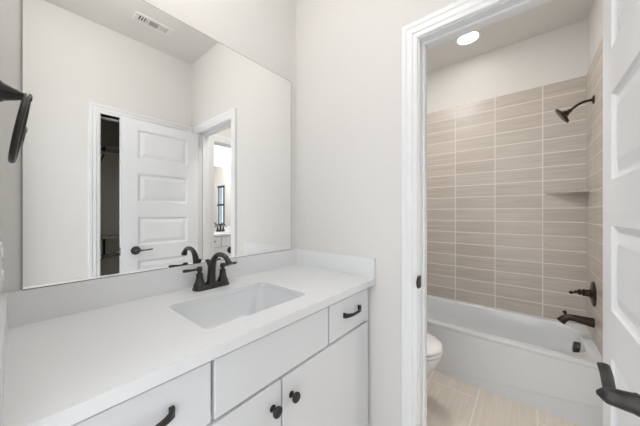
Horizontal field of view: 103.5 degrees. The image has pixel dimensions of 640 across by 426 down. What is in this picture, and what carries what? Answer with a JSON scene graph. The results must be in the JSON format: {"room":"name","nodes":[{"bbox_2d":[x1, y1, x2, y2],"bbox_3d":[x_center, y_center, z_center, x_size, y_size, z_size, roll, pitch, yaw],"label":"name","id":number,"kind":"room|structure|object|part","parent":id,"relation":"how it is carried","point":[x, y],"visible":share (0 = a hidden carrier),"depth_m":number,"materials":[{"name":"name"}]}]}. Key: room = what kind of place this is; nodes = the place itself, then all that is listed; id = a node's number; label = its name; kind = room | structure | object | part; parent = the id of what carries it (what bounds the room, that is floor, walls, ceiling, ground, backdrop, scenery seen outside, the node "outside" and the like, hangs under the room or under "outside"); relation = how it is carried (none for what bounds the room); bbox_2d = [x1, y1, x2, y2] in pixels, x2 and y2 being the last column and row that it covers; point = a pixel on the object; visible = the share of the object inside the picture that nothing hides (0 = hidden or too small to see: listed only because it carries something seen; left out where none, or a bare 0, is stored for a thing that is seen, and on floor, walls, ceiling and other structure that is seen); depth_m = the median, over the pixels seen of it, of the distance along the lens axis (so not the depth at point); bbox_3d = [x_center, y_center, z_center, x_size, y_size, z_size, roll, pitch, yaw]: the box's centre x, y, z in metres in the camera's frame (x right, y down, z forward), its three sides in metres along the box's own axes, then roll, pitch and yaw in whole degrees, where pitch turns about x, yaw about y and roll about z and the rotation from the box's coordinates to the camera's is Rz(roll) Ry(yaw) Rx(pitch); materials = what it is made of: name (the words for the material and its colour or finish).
{"room":"bathroom","nodes":[
{"label":"bathroom","id":0,"kind":"room"},
{"bbox_2d":[0,0,295,293],"bbox_3d":[-0.567,-0.097,1.170,0.120,2.765,1.372,0,0,40],"label":"wall","id":1,"kind":"structure","parent":0,"point":[263,32],"depth_m":1.11,"materials":[{"name":"white paint"}]},
{"bbox_2d":[8,249,295,327],"bbox_3d":[-0.509,0.270,1.130,0.020,0.095,1.119,0,0,40],"label":"backsplash","id":2,"kind":"structure","parent":1,"relation":"attached to","point":[25,307],"depth_m":0.87,"materials":[{"name":"white stone"}]},
{"bbox_2d":[21,0,290,290],"bbox_3d":[-0.516,-0.289,1.132,0.006,1.022,1.063,0,0,40],"label":"mirror","id":3,"kind":"object","parent":1,"relation":"attached to","point":[150,142],"visible":0.91,"depth_m":0.93,"materials":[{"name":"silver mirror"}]},
{"bbox_2d":[296,0,457,425],"bbox_3d":[0.481,-0.124,1.129,1.650,2.820,0.100,0,0,40],"label":"wall","id":4,"kind":"structure","parent":0,"point":[348,52],"depth_m":1.29,"materials":[{"name":"white paint"}]},
{"bbox_2d":[401,0,551,425],"bbox_3d":[0.683,0.225,0.951,0.727,2.122,0.156,0,0,40],"label":"door frame","id":5,"kind":"structure","parent":4,"relation":"attached to","point":[460,18],"depth_m":1.11,"materials":[{"name":"white paint"}]},
{"bbox_3d":[0.427,0.300,1.092,0.006,0.052,0.047,0,0,40],"label":"strike plate","id":6,"kind":"part","parent":5,"relation":"part of","materials":[{"name":"brown metal"}]},
{"bbox_3d":[0.651,0.225,0.912,0.727,2.122,0.018,0,0,40],"label":"casing","id":7,"kind":"part","parent":5,"relation":"part of","materials":[{"name":"white paint"}]},
{"bbox_2d":[596,0,639,425],"bbox_3d":[0.660,0.265,0.509,0.196,2.018,0.614,0,0,40],"label":"door","id":8,"kind":"structure","parent":4,"relation":"in","point":[619,371],"depth_m":0.59,"materials":[{"name":"white paint"}]},
{"bbox_3d":[0.505,0.296,0.432,0.056,0.035,0.120,0,0,40],"label":"lever","id":9,"kind":"part","parent":8,"relation":"part of","materials":[{"name":"brown metal"}]},
{"bbox_2d":[427,371,579,425],"bbox_3d":[0.627,1.316,0.166,3.600,0.060,5.200,0,0,40],"label":"floor","id":10,"kind":"structure","parent":0,"point":[451,401],"depth_m":1.65,"materials":[{"name":"tile"}]},
{"bbox_2d":[72,288,367,425],"bbox_3d":[-0.299,0.811,0.962,0.557,0.950,1.150,0,0,40],"label":"vanity cabinet","id":11,"kind":"object","parent":10,"relation":"on","point":[312,370],"visible":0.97,"depth_m":0.79,"materials":[{"name":"white paint"}]},
{"bbox_3d":[-0.368,0.436,0.506,0.020,0.149,0.298,0,0,40],"label":"drawer","id":12,"kind":"part","parent":11,"relation":"part of","materials":[{"name":"white paint"}]},
{"bbox_3d":[-0.348,0.428,0.491,0.032,0.022,0.127,0,0,40],"label":"drawer pull","id":13,"kind":"part","parent":11,"relation":"part of","materials":[{"name":"brown metal"}]},
{"bbox_2d":[0,248,375,425],"bbox_3d":[-0.304,0.285,0.966,0.547,0.125,1.152,0,0,40],"label":"countertop","id":14,"kind":"structure","parent":11,"relation":"on","point":[70,353],"depth_m":0.69,"materials":[{"name":"white stone"}]},
{"bbox_2d":[183,252,236,291],"bbox_3d":[-0.458,0.238,1.060,0.192,0.156,0.196,0,0,-13],"label":"faucet","id":15,"kind":"object","parent":14,"relation":"on","point":[199,285],"visible":1,"depth_m":1.06,"materials":[{"name":"brown metal"}]},
{"bbox_3d":[-0.516,0.230,1.019,0.016,0.013,0.071,0,0,38],"label":"lever","id":16,"kind":"part","parent":15,"relation":"part of","materials":[{"name":"brown metal"}]},
{"bbox_3d":[-0.498,0.263,1.044,0.048,0.083,0.048,0,0,40],"label":"handle","id":17,"kind":"part","parent":15,"relation":"part of","materials":[{"name":"brown metal"}]},
{"bbox_3d":[-0.465,0.308,1.083,0.058,0.018,0.152,0,0,40],"label":"plate","id":18,"kind":"part","parent":15,"relation":"part of","materials":[{"name":"brown metal"}]},
{"bbox_3d":[-0.415,0.233,1.042,0.170,0.146,0.038,0,0,40],"label":"spout","id":19,"kind":"part","parent":15,"relation":"part of","materials":[{"name":"brown metal"}]},
{"bbox_3d":[-0.433,0.263,1.123,0.048,0.083,0.048,0,0,40],"label":"handle","id":20,"kind":"part","parent":15,"relation":"part of","materials":[{"name":"brown metal"}]},
{"bbox_2d":[173,286,299,328],"bbox_3d":[-0.286,0.412,0.924,0.313,0.152,0.428,0,0,40],"label":"sink","id":21,"kind":"object","parent":14,"relation":"in","point":[219,311],"visible":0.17,"depth_m":1.04,"materials":[{"name":"white ceramic"}]},
{"bbox_3d":[-0.296,0.846,0.594,0.020,0.650,0.524,0,0,40],"label":"cabinet door","id":22,"kind":"part","parent":11,"relation":"part of","materials":[{"name":"white paint"}]},
{"bbox_3d":[-0.132,0.591,0.754,0.030,0.033,0.033,0,0,40],"label":"door knob","id":23,"kind":"part","parent":11,"relation":"part of","materials":[{"name":"brown metal"}]},
{"bbox_3d":[-0.082,0.591,0.814,0.030,0.033,0.033,0,0,40],"label":"door knob","id":24,"kind":"part","parent":11,"relation":"part of","materials":[{"name":"brown metal"}]},
{"bbox_3d":[0.050,0.846,1.013,0.020,0.650,0.545,0,0,40],"label":"cabinet door","id":25,"kind":"part","parent":11,"relation":"part of","materials":[{"name":"white paint"}]},
{"bbox_3d":[0.128,0.436,1.107,0.020,0.149,0.301,0,0,40],"label":"drawer","id":26,"kind":"part","parent":11,"relation":"part of","materials":[{"name":"white paint"}]},
{"bbox_3d":[0.149,0.428,1.092,0.032,0.022,0.127,0,0,40],"label":"drawer pull","id":27,"kind":"part","parent":11,"relation":"part of","materials":[{"name":"brown metal"}]},
{"bbox_2d":[427,333,442,376],"bbox_3d":[0.453,0.917,1.775,0.752,0.738,0.440,0,0,40],"label":"toilet","id":28,"kind":"object","parent":10,"relation":"on","point":[434,346],"visible":0.07,"depth_m":1.52,"materials":[{"name":"white ceramic"}]},
{"bbox_3d":[0.522,1.077,1.718,0.562,0.417,0.356,0,0,40],"label":"bowl","id":29,"kind":"part","parent":28,"relation":"part of","materials":[{"name":"white ceramic"}]},
{"bbox_3d":[0.557,0.858,1.690,0.482,0.020,0.362,0,0,40],"label":"seat","id":30,"kind":"part","parent":28,"relation":"part of","materials":[{"name":"white plastic"}]},
{"bbox_3d":[0.556,0.830,1.690,0.481,0.026,0.360,0,0,40],"label":"lid","id":31,"kind":"part","parent":28,"relation":"part of","materials":[{"name":"white plastic"}]},
{"bbox_2d":[427,295,602,425],"bbox_3d":[1.292,1.089,2.202,1.512,0.394,0.699,0,0,40],"label":"bathtub","id":32,"kind":"object","parent":10,"relation":"on","point":[546,365],"visible":0.72,"depth_m":1.80,"materials":[{"name":"white ceramic"}]},
{"bbox_3d":[1.091,1.096,1.922,1.440,0.340,0.002,0,0,40],"label":"apron panel","id":33,"kind":"part","parent":32,"relation":"part of","materials":[{"name":"white ceramic"}]},
{"bbox_2d":[427,19,587,112],"bbox_3d":[2.160,-0.124,2.031,3.290,2.820,0.120,0,0,40],"label":"wall","id":34,"kind":"structure","parent":0,"point":[560,54],"depth_m":2.29,"materials":[{"name":"white paint"}]},
{"bbox_2d":[427,75,585,325],"bbox_3d":[1.518,-0.052,2.476,1.534,2.075,0.010,0,0,40],"label":"tiled wall","id":35,"kind":"structure","parent":34,"relation":"attached to","point":[495,237],"depth_m":2.29,"materials":[{"name":"beige tile"}]},
{"bbox_2d":[545,189,589,193],"bbox_3d":[1.951,-0.167,2.000,0.240,0.014,0.172,0,0,40],"label":"corner shelf","id":36,"kind":"object","parent":34,"relation":"attached to","point":[576,191],"visible":1,"depth_m":1.99,"materials":[{"name":"beige stone"}]},
{"bbox_2d":[427,0,592,72],"bbox_3d":[0.995,-1.564,1.842,1.534,0.060,1.654,0,0,40],"label":"ceiling","id":37,"kind":"structure","parent":0,"point":[552,15],"depth_m":2.12,"materials":[{"name":"white paint"}]},
{"bbox_2d":[455,30,480,45],"bbox_3d":[1.297,-1.530,2.213,0.198,0.007,0.198,0,0,40],"label":"recessed light","id":38,"kind":"object","parent":37,"relation":"in","point":[470,38],"visible":0.8,"depth_m":2.21,"materials":[{"name":"white plastic"}]},
{"bbox_2d":[588,0,602,69],"bbox_3d":[1.631,-0.124,1.317,0.116,2.820,1.654,0,0,40],"label":"wall","id":39,"kind":"structure","parent":0,"point":[595,18],"depth_m":1.79,"materials":[{"name":"white paint"}]},
{"bbox_2d":[586,36,602,357],"bbox_3d":[1.872,0.098,1.708,0.010,2.375,0.724,0,0,40],"label":"tiled wall","id":40,"kind":"structure","parent":39,"relation":"attached to","point":[594,76],"depth_m":1.69,"materials":[{"name":"beige tile"}]},
{"bbox_2d":[555,95,594,122],"bbox_3d":[1.829,-0.738,1.820,0.200,0.159,0.128,0,0,40],"label":"shower fixture","id":41,"kind":"object","parent":40,"relation":"attached to","point":[563,115],"visible":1,"depth_m":1.81,"materials":[{"name":"brown metal"}]},
{"bbox_3d":[1.855,-0.766,1.793,0.122,0.061,0.018,0,0,40],"label":"shower arm","id":42,"kind":"part","parent":41,"relation":"part of","materials":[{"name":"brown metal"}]},
{"bbox_2d":[557,310,594,327],"bbox_3d":[1.831,0.763,1.812,0.191,0.100,0.066,0,0,40],"label":"tub spout","id":43,"kind":"object","parent":40,"relation":"attached to","point":[587,321],"visible":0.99,"depth_m":1.79,"materials":[{"name":"brown metal"}]},
{"bbox_2d":[569,281,596,306],"bbox_3d":[1.853,0.563,1.794,0.128,0.172,0.172,0,0,40],"label":"shower valve","id":44,"kind":"object","parent":40,"relation":"attached to","point":[591,292],"visible":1,"depth_m":1.75,"materials":[{"name":"brown metal"}]},
{"bbox_3d":[1.861,0.563,1.788,0.086,0.060,0.060,0,0,40],"label":"valve handle","id":45,"kind":"part","parent":44,"relation":"part of","materials":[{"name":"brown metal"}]},
{"bbox_3d":[-0.348,-0.097,0.177,1.484,2.765,0.120,0,0,40],"label":"wall","id":46,"kind":"structure","parent":0,"visible":0},
{"bbox_2d":[0,241,3,290],"bbox_3d":[-0.790,0.130,0.625,0.070,0.116,0.008,0,0,40],"label":"outlet","id":47,"kind":"object","parent":46,"relation":"attached to","point":[1,247],"visible":1,"depth_m":0.61,"materials":[{"name":"white plastic"}]},
{"bbox_3d":[-0.791,0.130,0.624,0.070,0.116,0.005,0,0,40],"label":"plate","id":48,"kind":"part","parent":47,"relation":"part of","materials":[{"name":"white plastic"}]},
{"bbox_2d":[0,80,32,163],"bbox_3d":[-0.718,-0.210,0.595,0.171,0.187,0.053,0,0,40],"label":"towel ring","id":49,"kind":"object","parent":46,"relation":"attached to","point":[7,93],"visible":1,"depth_m":0.57,"materials":[{"name":"brown metal"}]},
{"bbox_3d":[-0.718,-0.279,0.595,0.048,0.048,0.053,0,0,40],"label":"post","id":50,"kind":"part","parent":49,"relation":"part of","materials":[{"name":"brown metal"}]}
]}

